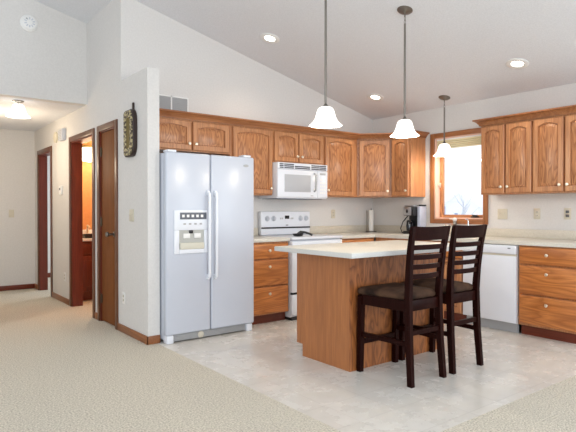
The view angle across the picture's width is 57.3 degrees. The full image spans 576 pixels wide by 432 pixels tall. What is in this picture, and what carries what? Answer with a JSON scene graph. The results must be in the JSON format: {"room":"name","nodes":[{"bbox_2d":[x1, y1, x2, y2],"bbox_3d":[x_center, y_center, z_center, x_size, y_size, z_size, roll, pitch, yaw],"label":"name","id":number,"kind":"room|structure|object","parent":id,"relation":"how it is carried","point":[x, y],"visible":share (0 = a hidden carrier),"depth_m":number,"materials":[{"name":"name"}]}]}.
{"room":"kitchen","nodes":[
{"label":"kitchen","id":0,"kind":"room"},
{"bbox_2d":[0,129,34,285],"bbox_3d":[-4.470,-0.090,7.868,1.244,2.440,0.120,0,1,-38],"label":"wall","id":1,"kind":"structure","parent":0,"point":[17,147],"depth_m":8.05,"materials":[{"name":"paint"}]},
{"bbox_2d":[9,210,13,216],"bbox_3d":[-4.196,-0.037,7.993,0.072,0.116,0.018,0,1,-38],"label":"light switch","id":2,"kind":"object","parent":1,"relation":"attached to","point":[11,212],"visible":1,"depth_m":8.00,"materials":[{"name":"beige plastic"}]},
{"bbox_2d":[0,283,34,290],"bbox_3d":[-4.382,1.092,7.864,1.124,0.075,0.012,0,1,-38],"label":"baseboard","id":3,"kind":"structure","parent":1,"relation":"attached to","point":[22,286],"depth_m":8.05,"materials":[{"name":"brown wood"}]},
{"bbox_2d":[0,0,86,105],"bbox_3d":[-4.295,-1.116,4.665,4.874,4.557,0.120,0,1,-38],"label":"wall","id":4,"kind":"structure","parent":0,"point":[48,63],"depth_m":5.81,"materials":[{"name":"paint"}]},
{"bbox_2d":[20,14,37,31],"bbox_3d":[-2.802,-2.093,5.705,0.180,0.180,0.046,0,1,-38],"label":"smoke detector","id":5,"kind":"object","parent":4,"relation":"attached to","point":[29,23],"visible":1,"depth_m":5.69,"materials":[{"name":"white plastic"}]},
{"bbox_2d":[47,156,49,272],"bbox_3d":[-2.536,-0.107,9.440,3.512,2.440,2.480,0,1,-38],"label":"wall","id":6,"kind":"structure","parent":0,"point":[48,157],"depth_m":9.52,"materials":[{"name":"paint"}]},
{"bbox_2d":[82,141,91,229],"bbox_3d":[-2.040,-0.082,7.068,1.392,2.440,1.840,0,1,-38],"label":"wall","id":7,"kind":"structure","parent":0,"point":[86,166],"depth_m":7.49,"materials":[{"name":"paint"}]},
{"bbox_2d":[82,145,91,161],"bbox_3d":[-2.796,-0.881,7.410,0.250,0.250,0.250,0,1,-38],"label":"vanity light","id":8,"kind":"object","parent":7,"relation":"attached to","point":[86,149],"visible":0.62,"depth_m":7.30,"materials":[{"name":"white glass"}]},
{"bbox_2d":[34,0,159,335],"bbox_3d":[-3.010,-0.550,7.087,0.114,3.374,5.855,0,1,-38],"label":"wall","id":9,"kind":"structure","parent":0,"point":[112,88],"depth_m":5.25,"materials":[{"name":"paint"}]},
{"bbox_2d":[37,146,52,296],"bbox_3d":[-3.511,0.073,7.727,0.130,2.115,0.840,0,1,-38],"label":"door frame","id":10,"kind":"structure","parent":9,"relation":"in","point":[42,207],"depth_m":7.99,"materials":[{"name":"brown wood"}]},
{"bbox_2d":[53,132,57,142],"bbox_3d":[-3.167,-1.068,7.159,0.038,0.150,0.150,0,1,-38],"label":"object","id":11,"kind":"object","parent":9,"relation":"attached to","point":[55,135],"visible":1,"depth_m":7.13,"materials":[{"name":"beige plastic"}]},
{"bbox_2d":[59,186,62,194],"bbox_3d":[-3.005,-0.341,6.963,0.030,0.120,0.100,0,1,-38],"label":"thermostat","id":12,"kind":"object","parent":9,"relation":"attached to","point":[60,187],"visible":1,"depth_m":6.93,"materials":[{"name":"white plastic"}]},
{"bbox_2d":[58,128,65,141],"bbox_3d":[-2.942,-1.055,6.853,0.056,0.150,0.200,0,1,-38],"label":"door chime","id":13,"kind":"object","parent":9,"relation":"attached to","point":[61,132],"visible":1,"depth_m":6.79,"materials":[{"name":"grey plastic"}]},
{"bbox_2d":[69,128,94,317],"bbox_3d":[-2.417,0.078,6.326,0.146,2.135,0.985,0,1,-38],"label":"door frame","id":14,"kind":"structure","parent":9,"relation":"in","point":[76,141],"depth_m":6.64,"materials":[{"name":"brown wood"}]},
{"bbox_2d":[35,284,159,344],"bbox_3d":[-2.558,1.106,6.510,0.126,0.075,4.387,0,1,-38],"label":"baseboard","id":15,"kind":"structure","parent":9,"relation":"attached to","point":[148,340],"depth_m":5.03,"materials":[{"name":"brown wood"}]},
{"bbox_2d":[97,119,117,329],"bbox_3d":[-1.893,0.086,5.585,0.194,2.135,0.618,0,1,-38],"label":"door","id":16,"kind":"structure","parent":9,"relation":"in","point":[107,133],"depth_m":5.61,"materials":[{"name":"brown wood"}]},
{"bbox_2d":[122,292,124,303],"bbox_3d":[-1.627,0.812,5.213,0.008,0.116,0.072,0,1,-38],"label":"wall outlet","id":17,"kind":"object","parent":9,"relation":"attached to","point":[123,293],"visible":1,"depth_m":5.21,"materials":[{"name":"white plastic"}]},
{"bbox_2d":[123,102,136,156],"bbox_3d":[-1.499,-0.817,4.994,0.051,0.507,0.236,0,1,-38],"label":"wall plaque","id":18,"kind":"object","parent":9,"relation":"attached to","point":[129,116],"visible":1,"depth_m":4.94,"materials":[{"name":"black"}]},
{"bbox_2d":[129,209,133,220],"bbox_3d":[-1.500,-0.006,5.032,0.018,0.116,0.110,0,1,-38],"label":"light switch","id":19,"kind":"object","parent":9,"relation":"attached to","point":[131,211],"visible":1,"depth_m":5.03,"materials":[{"name":"beige plastic"}]},
{"bbox_2d":[132,0,372,235],"bbox_3d":[-0.167,-0.530,6.489,3.652,3.346,0.120,0,1,-38],"label":"wall","id":20,"kind":"structure","parent":0,"point":[216,79],"depth_m":6.06,"materials":[{"name":"paint"}]},
{"bbox_2d":[159,94,188,111],"bbox_3d":[-1.236,-1.170,5.570,0.400,0.203,0.013,0,1,-38],"label":"air vent","id":21,"kind":"object","parent":20,"relation":"in","point":[165,101],"visible":0.53,"depth_m":5.59,"materials":[{"name":"white plastic"}]},
{"bbox_2d":[159,116,229,155],"bbox_3d":[-1.081,-0.851,5.477,0.963,0.380,0.353,0,1,-38],"label":"upper cabinet","id":22,"kind":"object","parent":20,"relation":"attached to","point":[180,135],"visible":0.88,"depth_m":5.40,"materials":[{"name":"brown wood"}]},
{"bbox_2d":[159,108,429,139],"bbox_3d":[0.209,-1.020,5.886,3.506,0.069,0.672,0,1,-38],"label":"crown molding","id":23,"kind":"structure","parent":22,"relation":"attached to","point":[169,113],"depth_m":5.95,"materials":[{"name":"brown wood"}]},
{"bbox_2d":[224,125,272,195],"bbox_3d":[-0.476,-0.641,5.947,0.562,0.810,0.353,0,1,-38],"label":"upper cabinet","id":24,"kind":"object","parent":20,"relation":"attached to","point":[256,143],"visible":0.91,"depth_m":5.87,"materials":[{"name":"brown wood"}]},
{"bbox_2d":[254,228,257,235],"bbox_3d":[-0.582,0.187,6.085,0.564,0.094,0.020,0,1,-38],"label":"backsplash","id":25,"kind":"structure","parent":20,"relation":"attached to","point":[255,229],"depth_m":6.23,"materials":[{"name":"laminate"}]},
{"bbox_2d":[272,130,322,164],"bbox_3d":[0.054,-0.837,6.356,0.775,0.427,0.353,0,1,-38],"label":"upper cabinet","id":26,"kind":"object","parent":20,"relation":"attached to","point":[289,147],"visible":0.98,"depth_m":6.21,"materials":[{"name":"brown wood"}]},
{"bbox_2d":[258,162,326,199],"bbox_3d":[0.077,-0.409,6.321,0.758,0.416,0.436,0,1,-38],"label":"microwave","id":27,"kind":"object","parent":26,"relation":"attached to","point":[290,181],"visible":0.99,"depth_m":6.15,"materials":[{"name":"white plastic"},{"name":"glass"}]},
{"bbox_2d":[331,210,334,217],"bbox_3d":[0.602,-0.027,7.008,0.072,0.116,0.008,0,1,-38],"label":"wall outlet","id":28,"kind":"object","parent":20,"relation":"attached to","point":[332,211],"visible":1,"depth_m":7.00,"materials":[{"name":"beige plastic"}]},
{"bbox_2d":[323,136,356,197],"bbox_3d":[0.595,-0.649,6.777,0.590,0.810,0.353,0,1,-38],"label":"upper cabinet","id":29,"kind":"object","parent":20,"relation":"attached to","point":[339,154],"visible":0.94,"depth_m":6.65,"materials":[{"name":"brown wood"}]},
{"bbox_2d":[346,139,403,197],"bbox_3d":[1.151,-0.652,7.040,0.607,0.810,0.614,0,1,-38],"label":"upper cabinet","id":30,"kind":"object","parent":20,"relation":"attached to","point":[374,156],"visible":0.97,"depth_m":6.82,"materials":[{"name":"brown wood"}]},
{"bbox_2d":[0,0,575,130],"bbox_3d":[-1.288,-2.377,3.845,8.640,2.217,10.340,0,1,-38],"label":"ceiling","id":31,"kind":"structure","parent":0,"point":[460,50],"depth_m":5.32,"materials":[{"name":"white paint"}]},
{"bbox_2d":[5,100,30,118],"bbox_3d":[-3.024,-1.200,5.903,0.256,0.180,0.256,0,1,-38],"label":"hall light","id":32,"kind":"object","parent":31,"relation":"hanging from","point":[17,111],"visible":1,"depth_m":5.86,"materials":[{"name":"white glass"}]},
{"bbox_2d":[260,33,278,42],"bbox_3d":[-0.193,-1.883,5.585,0.204,0.057,0.209,0,1,-32],"label":"recessed light","id":33,"kind":"object","parent":31,"relation":"in","point":[267,37],"visible":1,"depth_m":5.57,"materials":[{"name":"white plastic"}]},
{"bbox_2d":[309,0,341,127],"bbox_3d":[0.288,-1.360,4.024,0.256,1.338,0.256,0,1,-38],"label":"pendant light","id":34,"kind":"object","parent":31,"relation":"hanging from","point":[325,117],"visible":1,"depth_m":4.01,"materials":[{"name":"white glass"}]},
{"bbox_2d":[367,94,383,100],"bbox_3d":[1.099,-1.493,6.622,0.204,0.057,0.209,0,1,-32],"label":"recessed light","id":35,"kind":"object","parent":31,"relation":"in","point":[376,97],"visible":1,"depth_m":6.61,"materials":[{"name":"white plastic"}]},
{"bbox_2d":[390,6,419,137],"bbox_3d":[1.018,-1.254,4.590,0.256,1.114,0.256,0,1,-38],"label":"pendant light","id":36,"kind":"object","parent":31,"relation":"hanging from","point":[404,127],"visible":1,"depth_m":4.58,"materials":[{"name":"white glass"}]},
{"bbox_2d":[434,95,454,156],"bbox_3d":[1.853,-1.068,6.244,0.256,0.708,0.256,0,1,-38],"label":"pendant light","id":37,"kind":"object","parent":31,"relation":"hanging from","point":[444,150],"visible":1,"depth_m":6.20,"materials":[{"name":"white glass"}]},
{"bbox_2d":[506,58,528,68],"bbox_3d":[2.232,-1.482,5.127,0.204,0.057,0.209,0,1,-32],"label":"recessed light","id":38,"kind":"object","parent":31,"relation":"in","point":[517,63],"visible":1,"depth_m":5.12,"materials":[{"name":"white plastic"}]},
{"bbox_2d":[0,278,575,431],"bbox_3d":[-0.876,1.215,3.480,8.800,0.080,14.200,0,1,-38],"label":"floor","id":39,"kind":"structure","parent":0,"point":[63,368],"depth_m":3.69,"materials":[{"name":"carpet"}]},
{"bbox_2d":[83,241,91,299],"bbox_3d":[-2.472,0.733,7.497,1.200,0.800,0.466,0,1,-38],"label":"bathroom vanity","id":40,"kind":"object","parent":39,"relation":"on","point":[87,245],"visible":0.03,"depth_m":7.05,"materials":[{"name":"brown wood"}]},
{"bbox_2d":[83,229,91,240],"bbox_3d":[-2.468,0.263,7.495,1.220,0.140,0.475,0,1,-38],"label":"countertop","id":41,"kind":"structure","parent":40,"relation":"on","point":[90,230],"depth_m":7.44,"materials":[{"name":"white plastic"}]},
{"bbox_2d":[83,234,91,237],"bbox_3d":[-2.710,0.275,7.261,0.220,0.060,0.120,0,1,-38],"label":"tissue box","id":42,"kind":"object","parent":41,"relation":"on","point":[84,235],"visible":0.3,"depth_m":7.18,"materials":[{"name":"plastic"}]},
{"bbox_2d":[159,149,253,343],"bbox_3d":[-0.926,0.274,5.288,0.954,1.765,0.804,0,1,-38],"label":"refrigerator","id":43,"kind":"object","parent":39,"relation":"on","point":[207,201],"visible":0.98,"depth_m":4.96,"materials":[{"name":"white metal"}]},
{"bbox_2d":[252,241,287,324],"bbox_3d":[-0.385,0.714,5.839,0.560,0.874,0.658,0,1,-38],"label":"base cabinet","id":44,"kind":"object","parent":39,"relation":"on","point":[270,266],"visible":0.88,"depth_m":5.62,"materials":[{"name":"brown wood"}]},
{"bbox_2d":[254,228,289,242],"bbox_3d":[-0.394,0.208,5.843,0.564,0.132,0.633,0,1,-38],"label":"countertop","id":45,"kind":"structure","parent":44,"relation":"on","point":[257,239],"depth_m":5.69,"materials":[{"name":"laminate"}]},
{"bbox_2d":[258,211,342,320],"bbox_3d":[0.161,0.546,6.218,0.758,1.200,0.718,0,1,-38],"label":"range","id":46,"kind":"object","parent":39,"relation":"on","point":[270,223],"visible":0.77,"depth_m":6.22,"materials":[{"name":"white enameled metal"},{"name":"white plastic"},{"name":"black glass"}]},
{"bbox_2d":[259,234,342,239],"bbox_3d":[0.147,0.244,6.233,0.758,0.029,0.652,0,1,-38],"label":"cooktop","id":47,"kind":"object","parent":46,"relation":"in","point":[305,236],"depth_m":6.09,"materials":[{"name":"white"}]},
{"bbox_2d":[293,231,312,235],"bbox_3d":[0.156,0.199,6.006,0.228,0.064,0.142,0,1,-38],"label":"spoon rest","id":48,"kind":"object","parent":46,"relation":"on","point":[300,233],"visible":0.99,"depth_m":5.98,"materials":[{"name":"black plastic"}]},
{"bbox_2d":[342,237,373,242],"bbox_3d":[0.686,0.705,6.668,0.590,0.874,0.658,0,1,-38],"label":"base cabinet","id":49,"kind":"object","parent":39,"relation":"on","point":[371,238],"visible":0.02,"depth_m":6.43,"materials":[{"name":"brown wood"}]},
{"bbox_2d":[297,252,443,371],"bbox_3d":[0.712,0.726,4.569,1.158,0.875,0.684,0,1,-38],"label":"kitchen island","id":50,"kind":"object","parent":39,"relation":"on","point":[327,286],"visible":0.72,"depth_m":4.16,"materials":[{"name":"brown wood"}]},
{"bbox_2d":[274,240,476,258],"bbox_3d":[0.777,0.269,4.482,1.550,0.038,0.907,0,1,-38],"label":"island countertop","id":51,"kind":"structure","parent":50,"relation":"on","point":[351,250],"depth_m":4.14,"materials":[{"name":"laminate"}]},
{"bbox_2d":[357,225,450,387],"bbox_3d":[0.855,0.619,3.886,0.440,1.104,0.550,0,1,-38],"label":"bar stool","id":52,"kind":"object","parent":39,"relation":"on","point":[407,298],"visible":1,"depth_m":3.78,"materials":[{"name":"brown wood"}]},
{"bbox_2d":[376,237,466,320],"bbox_3d":[1.705,0.709,6.297,0.658,0.874,1.270,0,1,-38],"label":"base cabinet","id":53,"kind":"object","parent":39,"relation":"on","point":[458,307],"visible":0.07,"depth_m":5.72,"materials":[{"name":"brown wood"}]},
{"bbox_2d":[310,225,575,247],"bbox_3d":[1.667,0.208,5.896,1.203,0.132,3.072,0,1,-38],"label":"countertop","id":54,"kind":"structure","parent":53,"relation":"on","point":[529,237],"depth_m":5.80,"materials":[{"name":"laminate"}]},
{"bbox_2d":[366,208,376,231],"bbox_3d":[1.149,0.059,7.280,0.150,0.325,0.150,0,1,-38],"label":"paper towel holder","id":55,"kind":"object","parent":54,"relation":"on","point":[371,212],"visible":0.96,"depth_m":7.25,"materials":[{"name":"white paper"}]},
{"bbox_2d":[400,205,425,233],"bbox_3d":[1.585,0.041,6.742,0.214,0.371,0.297,0,1,-38],"label":"coffee maker","id":56,"kind":"object","parent":54,"relation":"on","point":[416,213],"visible":0.86,"depth_m":6.66,"materials":[{"name":"black plastic"}]},
{"bbox_2d":[445,217,456,225],"bbox_3d":[1.915,0.121,6.277,0.238,0.207,0.105,0,1,-38],"label":"faucet","id":57,"kind":"object","parent":54,"relation":"on","point":[454,219],"visible":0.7,"depth_m":6.29,"materials":[{"name":"silver metal"}]},
{"bbox_2d":[399,224,487,374],"bbox_3d":[1.234,0.616,4.186,0.440,1.104,0.550,0,1,-38],"label":"bar stool","id":58,"kind":"object","parent":39,"relation":"on","point":[454,292],"visible":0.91,"depth_m":4.04,"materials":[{"name":"brown wood"}]},
{"bbox_2d":[463,243,518,332],"bbox_3d":[2.272,0.718,5.547,0.614,0.868,0.594,0,1,-38],"label":"dishwasher","id":59,"kind":"object","parent":39,"relation":"on","point":[499,278],"visible":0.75,"depth_m":5.29,"materials":[{"name":"white plastic"}]},
{"bbox_2d":[519,245,575,343],"bbox_3d":[2.645,0.721,5.083,0.658,0.874,0.580,0,1,-38],"label":"base cabinet","id":60,"kind":"object","parent":39,"relation":"on","point":[547,275],"visible":0.98,"depth_m":4.90,"materials":[{"name":"brown wood"}]},
{"bbox_2d":[373,83,575,240],"bbox_3d":[2.575,-0.097,5.821,0.140,2.494,4.300,0,1,-38],"label":"wall","id":61,"kind":"structure","parent":0,"point":[387,211],"depth_m":5.97,"materials":[{"name":"paint"}]},
{"bbox_2d":[392,137,424,196],"bbox_3d":[1.529,-0.649,6.760,0.353,0.810,0.303,0,1,-38],"label":"upper cabinet","id":62,"kind":"object","parent":61,"relation":"attached to","point":[408,154],"visible":0.94,"depth_m":6.65,"materials":[{"name":"brown wood"}]},
{"bbox_2d":[310,225,575,239],"bbox_3d":[1.667,0.189,5.896,1.203,0.094,3.072,0,1,-38],"label":"backsplash","id":63,"kind":"structure","parent":61,"relation":"attached to","point":[493,232],"depth_m":5.96,"materials":[{"name":"laminate"}]},
{"bbox_2d":[430,127,487,224],"bbox_3d":[2.099,-0.468,6.399,0.140,1.125,0.802,0,1,-38],"label":"window","id":64,"kind":"structure","parent":61,"relation":"in","point":[437,164],"depth_m":6.63,"materials":[{"name":"brown wood"}]},
{"bbox_2d":[437,134,480,148],"bbox_3d":[2.092,-0.898,6.389,0.050,0.120,0.654,0,1,-38],"label":"window shade","id":65,"kind":"object","parent":64,"relation":"attached to","point":[472,140],"visible":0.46,"depth_m":6.34,"materials":[{"name":"beige fabric"}]},
{"bbox_2d":[498,209,507,218],"bbox_3d":[2.405,-0.022,5.912,0.018,0.116,0.118,0,1,-38],"label":"light switch","id":66,"kind":"object","parent":61,"relation":"attached to","point":[502,213],"visible":1,"depth_m":5.91,"materials":[{"name":"beige plastic"}]},
{"bbox_2d":[481,119,536,194],"bbox_3d":[2.398,-0.637,5.637,0.353,0.810,0.588,0,1,-38],"label":"upper cabinet","id":67,"kind":"object","parent":61,"relation":"attached to","point":[506,148],"visible":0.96,"depth_m":5.52,"materials":[{"name":"brown wood"}]},
{"bbox_2d":[472,105,575,126],"bbox_3d":[2.561,-1.015,5.411,0.367,0.069,1.267,0,1,-38],"label":"crown molding","id":68,"kind":"structure","parent":67,"relation":"attached to","point":[571,109],"depth_m":5.33,"materials":[{"name":"brown wood"}]},
{"bbox_2d":[534,208,539,218],"bbox_3d":[2.649,-0.023,5.604,0.008,0.116,0.072,0,1,-38],"label":"wall outlet","id":69,"kind":"object","parent":61,"relation":"attached to","point":[536,210],"visible":1,"depth_m":5.60,"materials":[{"name":"beige plastic"}]},
{"bbox_2d":[533,113,575,193],"bbox_3d":[2.766,-0.633,5.162,0.353,0.810,0.612,0,1,-38],"label":"upper cabinet","id":70,"kind":"object","parent":61,"relation":"attached to","point":[554,137],"visible":0.98,"depth_m":5.14,"materials":[{"name":"brown wood"}]},
{"bbox_2d":[564,208,570,219],"bbox_3d":[2.842,-0.023,5.355,0.008,0.116,0.072,0,1,-38],"label":"wall outlet","id":71,"kind":"object","parent":61,"relation":"attached to","point":[567,211],"visible":1,"depth_m":5.35,"materials":[{"name":"beige plastic"}]},
{"label":"outside","id":72,"kind":"structure","parent":0,"visible":0},
{"bbox_3d":[21.985,1.602,29.905,59.700,0.400,90.000,0,1,-38],"label":"ground","id":73,"kind":"structure","parent":72,"visible":0},
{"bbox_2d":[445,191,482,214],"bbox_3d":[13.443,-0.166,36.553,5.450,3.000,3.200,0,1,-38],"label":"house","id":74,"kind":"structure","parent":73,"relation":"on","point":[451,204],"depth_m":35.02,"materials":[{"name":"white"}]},
{"bbox_2d":[452,195,477,214],"bbox_3d":[9.098,0.164,26.910,1.255,2.550,1.329,0,1,22],"label":"bare tree","id":75,"kind":"object","parent":73,"relation":"on","point":[465,207],"visible":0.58,"depth_m":26.73,"materials":[{"name":"white plant"}]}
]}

